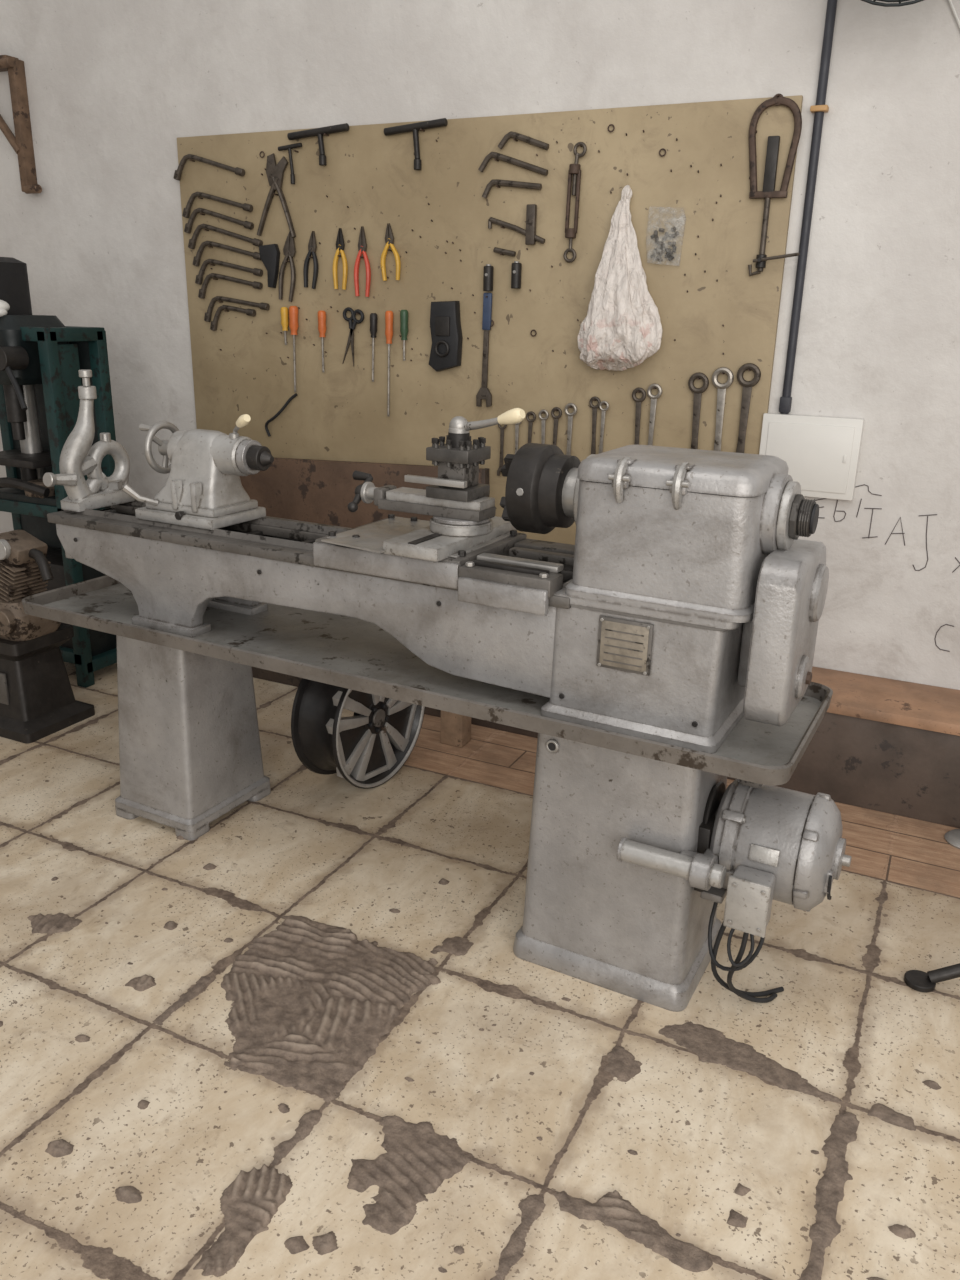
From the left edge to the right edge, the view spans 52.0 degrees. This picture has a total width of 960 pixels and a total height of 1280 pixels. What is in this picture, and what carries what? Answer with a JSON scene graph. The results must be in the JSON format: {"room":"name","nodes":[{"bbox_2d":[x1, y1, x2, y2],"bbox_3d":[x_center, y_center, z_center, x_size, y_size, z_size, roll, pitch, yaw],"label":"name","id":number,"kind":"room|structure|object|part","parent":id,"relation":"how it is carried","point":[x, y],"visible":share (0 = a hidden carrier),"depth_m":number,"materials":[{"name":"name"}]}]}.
{"room":"metal workshop","nodes":[
{"label":"metal workshop","id":0,"kind":"room"},
{"bbox_2d":[0,662,959,1279],"bbox_3d":[-0.494,1.038,1.756,9.400,0.100,5.200,10,20,24],"label":"floor","id":1,"kind":"structure","parent":0,"point":[326,849],"depth_m":2.10,"materials":[{"name":"tile"}]},
{"bbox_2d":[0,623,94,743],"bbox_3d":[-1.714,0.127,3.675,0.390,0.362,0.320,10,20,24],"label":"stand","id":2,"kind":"object","parent":1,"relation":"on","point":[37,699],"visible":0.86,"depth_m":3.58,"materials":[{"name":"metal"}]},
{"bbox_2d":[0,529,61,641],"bbox_3d":[-1.653,-0.197,3.492,0.409,0.367,0.260,10,20,24],"label":"engine","id":3,"kind":"object","parent":2,"relation":"on","point":[25,570],"visible":0.96,"depth_m":3.44,"materials":[{"name":"metal"}]},
{"bbox_2d":[0,257,116,687],"bbox_3d":[-1.858,-0.647,3.933,0.638,1.660,0.507,10,20,24],"label":"press","id":4,"kind":"object","parent":1,"relation":"on","point":[41,357],"visible":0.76,"depth_m":3.85,"materials":[{"name":"teal paint"}]},
{"bbox_2d":[291,678,424,788],"bbox_3d":[-0.393,0.240,3.255,0.192,0.468,0.468,13,22,31],"label":"alloy wheel","id":5,"kind":"object","parent":1,"relation":"on","point":[367,748],"visible":0.7,"depth_m":3.16,"materials":[{"name":"grey metal"}]},
{"bbox_2d":[22,370,851,1011],"bbox_3d":[-0.204,0.022,2.573,2.320,1.320,0.540,11,21,26],"label":"lathe","id":6,"kind":"object","parent":1,"relation":"on","point":[661,656],"visible":1,"depth_m":2.23,"materials":[{"name":"grey metal"}]},
{"bbox_2d":[22,575,832,785],"bbox_3d":[-0.255,0.019,2.601,2.205,0.051,0.540,11,21,26],"label":"tray","id":7,"kind":"object","parent":6,"relation":"on","point":[347,652],"depth_m":2.38,"materials":[{"name":"metal"}]},
{"bbox_3d":[0.576,0.408,2.164,0.453,0.370,0.350,11,21,26],"label":"electric motor","id":8,"kind":"part","parent":6,"relation":"part of","materials":[{"name":"grey paint"}]},
{"bbox_2d":[440,710,470,746],"bbox_3d":[-0.086,0.265,3.577,0.090,0.230,0.080,10,20,24],"label":"wood block","id":9,"kind":"object","parent":1,"relation":"on","point":[455,728],"visible":0.49,"depth_m":3.56,"materials":[{"name":"brown wood"}]},
{"bbox_2d":[0,835,940,1279],"bbox_3d":[-0.223,0.854,2.142,2.238,0.020,1.243,10,20,24],"label":"mortar","id":10,"kind":"object","parent":1,"relation":"on","point":[313,1001],"visible":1,"depth_m":2.04,"materials":[{"name":"grey concrete"}]},
{"bbox_2d":[252,666,959,827],"bbox_3d":[0.553,0.206,3.616,5.400,0.342,0.335,10,20,24],"label":"bench","id":11,"kind":"object","parent":1,"relation":"on","point":[886,745],"visible":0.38,"depth_m":3.14,"materials":[{"name":"brown wood"}]},
{"bbox_2d":[240,457,488,527],"bbox_3d":[-0.630,-0.488,4.147,1.480,0.585,0.040,10,20,24],"label":"plywood panel","id":12,"kind":"object","parent":11,"relation":"on","point":[307,490],"visible":0.3,"depth_m":4.10,"materials":[{"name":"brown paint"}]},
{"bbox_2d":[904,963,959,991],"bbox_3d":[1.585,0.450,2.265,0.988,0.780,0.955,10,20,24],"label":"tripod stand","id":13,"kind":"object","parent":1,"relation":"on","point":[918,980],"visible":1,"depth_m":2.33,"materials":[{"name":"metal"}]},
{"bbox_2d":[944,829,959,848],"bbox_3d":[1.479,0.605,2.991,0.124,0.022,0.124,10,20,24],"label":"cap","id":14,"kind":"object","parent":1,"relation":"on","point":[952,837],"visible":1,"depth_m":2.99,"materials":[{"name":"white"}]},
{"bbox_2d":[0,0,959,689],"bbox_3d":[0.657,-1.278,3.398,9.400,3.500,0.204,10,20,24],"label":"wall","id":15,"kind":"structure","parent":0,"point":[113,86],"depth_m":3.30,"materials":[{"name":"paint"}]},
{"bbox_2d":[0,55,41,193],"bbox_3d":[-2.068,-2.246,4.313,0.310,0.540,0.088,10,20,24],"label":"wall bracket","id":16,"kind":"object","parent":15,"relation":"attached to","point":[22,142],"visible":1,"depth_m":4.28,"materials":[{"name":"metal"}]},
{"bbox_2d":[177,95,802,544],"bbox_3d":[-0.143,-0.988,3.767,2.450,1.798,0.030,10,20,24],"label":"board","id":17,"kind":"object","parent":15,"relation":"attached to","point":[685,166],"visible":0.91,"depth_m":3.58,"materials":[{"name":"paint"}]},
{"bbox_2d":[173,154,244,180],"bbox_3d":[-1.088,-1.895,3.937,0.356,0.097,0.028,10,20,24],"label":"wrench","id":18,"kind":"object","parent":17,"relation":"attached to","point":[238,171],"visible":1,"depth_m":3.93,"materials":[{"name":"metal"}]},
{"bbox_2d":[182,192,252,217],"bbox_3d":[-1.063,-1.757,3.969,0.353,0.099,0.028,10,20,24],"label":"wrench","id":19,"kind":"object","parent":17,"relation":"attached to","point":[246,207],"visible":1,"depth_m":3.96,"materials":[{"name":"metal"}]},
{"bbox_2d":[184,208,253,233],"bbox_3d":[-1.062,-1.700,3.987,0.350,0.097,0.028,10,20,24],"label":"wrench","id":20,"kind":"object","parent":17,"relation":"attached to","point":[249,225],"visible":1,"depth_m":3.98,"materials":[{"name":"metal"}]},
{"bbox_2d":[188,224,262,248],"bbox_3d":[-1.039,-1.639,3.994,0.374,0.098,0.028,10,20,24],"label":"wrench","id":21,"kind":"object","parent":17,"relation":"attached to","point":[256,242],"visible":1,"depth_m":3.99,"materials":[{"name":"metal"}]},
{"bbox_2d":[193,241,260,265],"bbox_3d":[-1.032,-1.575,4.012,0.356,0.100,0.028,10,20,24],"label":"wrench","id":22,"kind":"object","parent":17,"relation":"attached to","point":[196,260],"visible":1,"depth_m":4.01,"materials":[{"name":"metal"}]},
{"bbox_2d":[195,259,262,284],"bbox_3d":[-1.033,-1.508,4.034,0.343,0.102,0.028,10,20,24],"label":"wrench","id":23,"kind":"object","parent":17,"relation":"attached to","point":[258,272],"visible":1,"depth_m":4.03,"materials":[{"name":"metal"}]},
{"bbox_2d":[198,273,262,298],"bbox_3d":[-1.031,-1.455,4.050,0.327,0.102,0.028,10,20,24],"label":"wrench","id":24,"kind":"object","parent":17,"relation":"attached to","point":[257,285],"visible":1,"depth_m":4.04,"materials":[{"name":"metal"}]},
{"bbox_2d":[210,305,255,330],"bbox_3d":[-1.028,-1.335,4.087,0.234,0.104,0.028,10,20,24],"label":"wrench","id":25,"kind":"object","parent":17,"relation":"attached to","point":[250,312],"visible":1,"depth_m":4.08,"materials":[{"name":"metal"}]},
{"bbox_2d":[204,296,269,321],"bbox_3d":[-1.009,-1.365,4.067,0.333,0.104,0.028,10,20,24],"label":"wrench","id":26,"kind":"object","parent":17,"relation":"attached to","point":[264,306],"visible":1,"depth_m":4.06,"materials":[{"name":"metal"}]},
{"bbox_2d":[259,244,279,287],"bbox_3d":[-0.839,-1.496,3.939,0.088,0.164,0.026,10,20,24],"label":"tool","id":27,"kind":"object","parent":17,"relation":"hanging from","point":[269,254],"visible":1,"depth_m":3.92,"materials":[{"name":"black rubber"}]},
{"bbox_2d":[257,153,295,237],"bbox_3d":[-0.802,-1.732,3.843,0.184,0.302,0.028,9,20,22],"label":"pliers","id":28,"kind":"object","parent":17,"relation":"hanging from","point":[274,172],"visible":1,"depth_m":3.82,"materials":[{"name":"metal"}]},
{"bbox_2d":[265,393,296,436],"bbox_3d":[-0.833,-0.938,4.110,0.162,0.187,0.027,9,20,21],"label":"key","id":29,"kind":"object","parent":17,"relation":"attached to","point":[295,394],"visible":1,"depth_m":4.10,"materials":[{"name":"metal"}]},
{"bbox_2d":[281,307,288,344],"bbox_3d":[-0.788,-1.268,3.980,0.031,0.146,0.031,-5,19,-18],"label":"screwdriver","id":30,"kind":"object","parent":17,"relation":"hanging from","point":[284,310],"visible":1,"depth_m":3.96,"materials":[{"name":"yellow plastic"}]},
{"bbox_2d":[279,231,295,301],"bbox_3d":[-0.766,-1.480,3.906,0.087,0.263,0.028,10,20,24],"label":"pliers","id":31,"kind":"object","parent":17,"relation":"hanging from","point":[289,250],"visible":1,"depth_m":3.89,"materials":[{"name":"metal"}]},
{"bbox_2d":[278,143,301,183],"bbox_3d":[-0.726,-1.825,3.774,0.106,0.143,0.028,10,20,24],"label":"wrench","id":32,"kind":"object","parent":17,"relation":"attached to","point":[296,145],"visible":1,"depth_m":3.76,"materials":[{"name":"metal"}]},
{"bbox_2d":[289,306,298,391],"bbox_3d":[-0.752,-1.177,3.991,0.038,0.336,0.038,11,21,24],"label":"screwdriver","id":33,"kind":"object","parent":17,"relation":"hanging from","point":[293,310],"visible":1,"depth_m":3.95,"materials":[{"name":"orange plastic"}]},
{"bbox_2d":[303,231,317,288],"bbox_3d":[-0.662,-1.486,3.852,0.067,0.213,0.028,12,21,30],"label":"pliers","id":34,"kind":"object","parent":17,"relation":"attached to","point":[312,245],"visible":1,"depth_m":3.84,"materials":[{"name":"black metal"}]},
{"bbox_2d":[287,123,348,165],"bbox_3d":[-0.608,-1.859,3.703,0.267,0.138,0.028,10,20,24],"label":"wrench","id":35,"kind":"object","parent":17,"relation":"attached to","point":[319,132],"visible":1,"depth_m":3.69,"materials":[{"name":"metal"}]},
{"bbox_2d":[318,311,325,371],"bbox_3d":[-0.627,-1.188,3.923,0.033,0.236,0.033,-5,19,-18],"label":"screwdriver","id":36,"kind":"object","parent":17,"relation":"attached to","point":[321,314],"visible":1,"depth_m":3.90,"materials":[{"name":"orange plastic"}]},
{"bbox_2d":[333,228,347,289],"bbox_3d":[-0.539,-1.468,3.794,0.065,0.221,0.028,12,21,24],"label":"pliers","id":37,"kind":"object","parent":17,"relation":"hanging from","point":[340,244],"visible":1,"depth_m":3.79,"materials":[{"name":"yellow plastic"}]},
{"bbox_2d":[343,307,363,365],"bbox_3d":[-0.497,-1.188,3.862,0.103,0.222,0.028,9,20,23],"label":"scissors","id":38,"kind":"object","parent":17,"relation":"attached to","point":[352,324],"visible":1,"depth_m":3.85,"materials":[{"name":"black metal"}]},
{"bbox_2d":[354,226,370,296],"bbox_3d":[-0.449,-1.442,3.756,0.073,0.251,0.028,11,21,24],"label":"pliers","id":39,"kind":"object","parent":17,"relation":"hanging from","point":[362,245],"visible":1,"depth_m":3.75,"materials":[{"name":"red plastic"}]},
{"bbox_2d":[370,313,377,381],"bbox_3d":[-0.413,-1.137,3.830,0.030,0.256,0.031,-7,20,-22],"label":"screwdriver","id":40,"kind":"object","parent":17,"relation":"attached to","point":[373,316],"visible":1,"depth_m":3.80,"materials":[{"name":"metal"}]},
{"bbox_2d":[385,311,393,416],"bbox_3d":[-0.351,-1.069,3.821,0.032,0.396,0.032,-5,19,-18],"label":"screwdriver","id":41,"kind":"object","parent":17,"relation":"hanging from","point":[389,316],"visible":1,"depth_m":3.78,"materials":[{"name":"orange plastic"}]},
{"bbox_2d":[381,223,400,280],"bbox_3d":[-0.336,-1.454,3.694,0.084,0.202,0.028,10,20,24],"label":"pliers","id":42,"kind":"object","parent":17,"relation":"hanging from","point":[389,238],"visible":1,"depth_m":3.69,"materials":[{"name":"yellow plastic"}]},
{"bbox_2d":[400,310,407,360],"bbox_3d":[-0.289,-1.163,3.759,0.031,0.186,0.031,-5,19,-18],"label":"screwdriver","id":43,"kind":"object","parent":17,"relation":"attached to","point":[403,313],"visible":1,"depth_m":3.74,"materials":[{"name":"green plastic"}]},
{"bbox_2d":[384,118,447,169],"bbox_3d":[-0.233,-1.778,3.538,0.252,0.163,0.028,10,20,24],"label":"wrench","id":44,"kind":"object","parent":17,"relation":"attached to","point":[414,127],"visible":1,"depth_m":3.52,"materials":[{"name":"metal"}]},
{"bbox_2d":[429,301,462,371],"bbox_3d":[-0.131,-1.133,3.678,0.130,0.255,0.055,10,20,24],"label":"holster","id":45,"kind":"object","parent":17,"relation":"attached to","point":[445,323],"visible":1,"depth_m":3.66,"materials":[{"name":"black leather"}]},
{"bbox_2d":[476,293,491,406],"bbox_3d":[0.022,-1.068,3.636,0.062,0.405,0.028,11,21,24],"label":"wrench","id":46,"kind":"object","parent":17,"relation":"hanging from","point":[483,393],"visible":1,"depth_m":3.63,"materials":[{"name":"blue paint"}]},
{"bbox_2d":[483,264,493,290],"bbox_3d":[0.030,-1.306,3.550,0.035,0.091,0.035,-5,19,-18],"label":"socket","id":47,"kind":"object","parent":17,"relation":"attached to","point":[488,269],"visible":1,"depth_m":3.54,"materials":[{"name":"metal"}]},
{"bbox_2d":[497,424,506,475],"bbox_3d":[0.082,-0.725,3.716,0.032,0.212,0.026,-2,19,-9],"label":"wrench","id":48,"kind":"object","parent":17,"relation":"hanging from","point":[499,425],"visible":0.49,"depth_m":3.71,"materials":[{"name":"metal"}]},
{"bbox_2d":[493,247,515,256],"bbox_3d":[0.088,-1.380,3.502,0.083,0.033,0.028,10,20,24],"label":"wrench","id":49,"kind":"object","parent":17,"relation":"attached to","point":[500,251],"visible":1,"depth_m":3.50,"materials":[{"name":"metal"}]},
{"bbox_2d":[482,179,541,198],"bbox_3d":[0.109,-1.573,3.429,0.225,0.061,0.028,10,20,24],"label":"wrench","id":50,"kind":"object","parent":17,"relation":"attached to","point":[497,182],"visible":1,"depth_m":3.42,"materials":[{"name":"metal"}]},
{"bbox_2d":[478,152,547,175],"bbox_3d":[0.113,-1.645,3.403,0.264,0.084,0.028,10,20,24],"label":"wrench","id":51,"kind":"object","parent":17,"relation":"attached to","point":[525,165],"visible":1,"depth_m":3.40,"materials":[{"name":"metal"}]},
{"bbox_2d":[488,204,544,244],"bbox_3d":[0.128,-1.456,3.456,0.220,0.130,0.028,10,20,24],"label":"wrench","id":52,"kind":"object","parent":17,"relation":"attached to","point":[531,237],"visible":1,"depth_m":3.43,"materials":[{"name":"metal"}]},
{"bbox_2d":[511,261,521,288],"bbox_3d":[0.129,-1.298,3.502,0.035,0.091,0.035,-5,19,-18],"label":"socket","id":53,"kind":"object","parent":17,"relation":"attached to","point":[516,269],"visible":1,"depth_m":3.49,"materials":[{"name":"metal"}]},
{"bbox_2d":[515,421,521,453],"bbox_3d":[0.138,-0.725,3.687,0.034,0.232,0.028,-2,19,-10],"label":"wrench","id":54,"kind":"object","parent":17,"relation":"hanging from","point":[519,423],"visible":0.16,"depth_m":3.67,"materials":[{"name":"silver metal"}]},
{"bbox_2d":[498,131,548,149],"bbox_3d":[0.147,-1.706,3.366,0.191,0.065,0.028,10,20,24],"label":"wrench","id":55,"kind":"object","parent":17,"relation":"attached to","point":[515,135],"visible":1,"depth_m":3.36,"materials":[{"name":"metal"}]},
{"bbox_2d":[526,411,535,442],"bbox_3d":[0.184,-0.731,3.662,0.041,0.234,0.028,12,21,24],"label":"wrench","id":56,"kind":"object","parent":17,"relation":"hanging from","point":[530,424],"visible":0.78,"depth_m":3.63,"materials":[{"name":"metal"}]},
{"bbox_2d":[539,409,548,443],"bbox_3d":[0.233,-0.723,3.639,0.041,0.254,0.028,9,20,25],"label":"wrench","id":57,"kind":"object","parent":17,"relation":"hanging from","point":[543,420],"visible":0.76,"depth_m":3.61,"materials":[{"name":"silver metal"}]},
{"bbox_2d":[551,407,561,444],"bbox_3d":[0.274,-0.716,3.621,0.044,0.276,0.028,11,21,24],"label":"wrench","id":58,"kind":"object","parent":17,"relation":"hanging from","point":[555,428],"visible":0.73,"depth_m":3.59,"materials":[{"name":"metal"}]},
{"bbox_2d":[565,403,576,454],"bbox_3d":[0.326,-0.712,3.595,0.027,0.301,0.044,-13,23,-36],"label":"wrench","id":59,"kind":"object","parent":17,"relation":"hanging from","point":[569,405],"visible":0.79,"depth_m":3.57,"materials":[{"name":"silver metal"}]},
{"bbox_2d":[563,142,586,262],"bbox_3d":[0.320,-1.483,3.343,0.060,0.378,0.039,11,21,24],"label":"turnbuckle","id":60,"kind":"object","parent":17,"relation":"attached to","point":[574,169],"visible":1,"depth_m":3.33,"materials":[{"name":"metal"}]},
{"bbox_2d":[589,396,600,453],"bbox_3d":[0.410,-0.735,3.545,0.044,0.276,0.028,8,20,25],"label":"wrench","id":61,"kind":"object","parent":17,"relation":"hanging from","point":[594,408],"visible":0.7,"depth_m":3.52,"materials":[{"name":"metal"}]},
{"bbox_2d":[599,401,608,453],"bbox_3d":[0.437,-0.730,3.532,0.028,0.252,0.034,-9,21,-27],"label":"wrench","id":62,"kind":"object","parent":17,"relation":"hanging from","point":[603,413],"visible":0.77,"depth_m":3.51,"materials":[{"name":"silver metal"}]},
{"bbox_2d":[577,185,661,370],"bbox_3d":[0.473,-1.205,3.293,0.307,0.592,0.136,10,20,24],"label":"plastic bag","id":63,"kind":"object","parent":17,"relation":"hanging from","point":[621,328],"visible":1,"depth_m":3.29,"materials":[{"name":"white plastic"}]},
{"bbox_2d":[632,387,645,444],"bbox_3d":[0.555,-0.715,3.477,0.052,0.343,0.028,8,20,25],"label":"wrench","id":64,"kind":"object","parent":17,"relation":"hanging from","point":[636,390],"visible":0.7,"depth_m":3.44,"materials":[{"name":"metal"}]},
{"bbox_2d":[647,383,661,445],"bbox_3d":[0.599,-0.708,3.457,0.054,0.375,0.028,10,21,24],"label":"wrench","id":65,"kind":"object","parent":17,"relation":"hanging from","point":[654,398],"visible":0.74,"depth_m":3.42,"materials":[{"name":"silver metal"}]},
{"bbox_2d":[650,227,678,261],"bbox_3d":[0.612,-1.333,3.254,0.130,0.185,0.018,10,20,24],"label":"screws","id":66,"kind":"object","parent":17,"relation":"attached to","point":[659,250],"visible":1,"depth_m":3.26,"materials":[{"name":"grey metal"}]},
{"bbox_2d":[688,372,708,448],"bbox_3d":[0.740,-0.704,3.386,0.071,0.419,0.028,8,20,25],"label":"wrench","id":67,"kind":"object","parent":17,"relation":"hanging from","point":[697,392],"visible":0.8,"depth_m":3.35,"materials":[{"name":"metal"}]},
{"bbox_2d":[712,367,733,450],"bbox_3d":[0.812,-0.701,3.351,0.074,0.441,0.028,9,20,25],"label":"wrench","id":68,"kind":"object","parent":17,"relation":"hanging from","point":[721,393],"visible":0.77,"depth_m":3.31,"materials":[{"name":"silver metal"}]},
{"bbox_2d":[736,363,760,452],"bbox_3d":[0.883,-0.692,3.317,0.079,0.466,0.028,10,20,24],"label":"wrench","id":69,"kind":"object","parent":17,"relation":"hanging from","point":[747,385],"visible":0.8,"depth_m":3.27,"materials":[{"name":"metal"}]},
{"bbox_2d":[748,94,801,275],"bbox_3d":[0.916,-1.407,3.057,0.200,0.522,0.049,10,20,24],"label":"bearing puller","id":70,"kind":"object","parent":17,"relation":"attached to","point":[773,143],"visible":1,"depth_m":3.05,"materials":[{"name":"metal"}]},
{"bbox_2d":[779,0,836,413],"bbox_3d":[1.027,-1.743,2.922,0.050,2.100,0.038,10,20,24],"label":"conduit pipe","id":71,"kind":"object","parent":15,"relation":"attached to","point":[820,108],"visible":1,"depth_m":3.04,"materials":[{"name":"black metal"}]},
{"bbox_2d":[759,413,864,500],"bbox_3d":[1.085,-0.607,3.256,0.315,0.262,0.042,10,20,24],"label":"electrical panel","id":72,"kind":"object","parent":15,"relation":"attached to","point":[820,453],"visible":0.85,"depth_m":3.23,"materials":[{"name":"white plastic"}]},
{"bbox_2d":[861,0,959,27],"bbox_3d":[1.316,-1.602,2.640,0.802,1.026,0.345,10,20,24],"label":"wall fan","id":73,"kind":"object","parent":15,"relation":"attached to","point":[873,2],"depth_m":2.61,"materials":[{"name":"black paint"}]},
{"bbox_3d":[1.508,-1.543,2.748,0.526,0.853,0.013,10,20,24],"label":"fan cord","id":74,"kind":"part","parent":73,"relation":"part of","materials":[{"name":"white plastic"}]}
]}

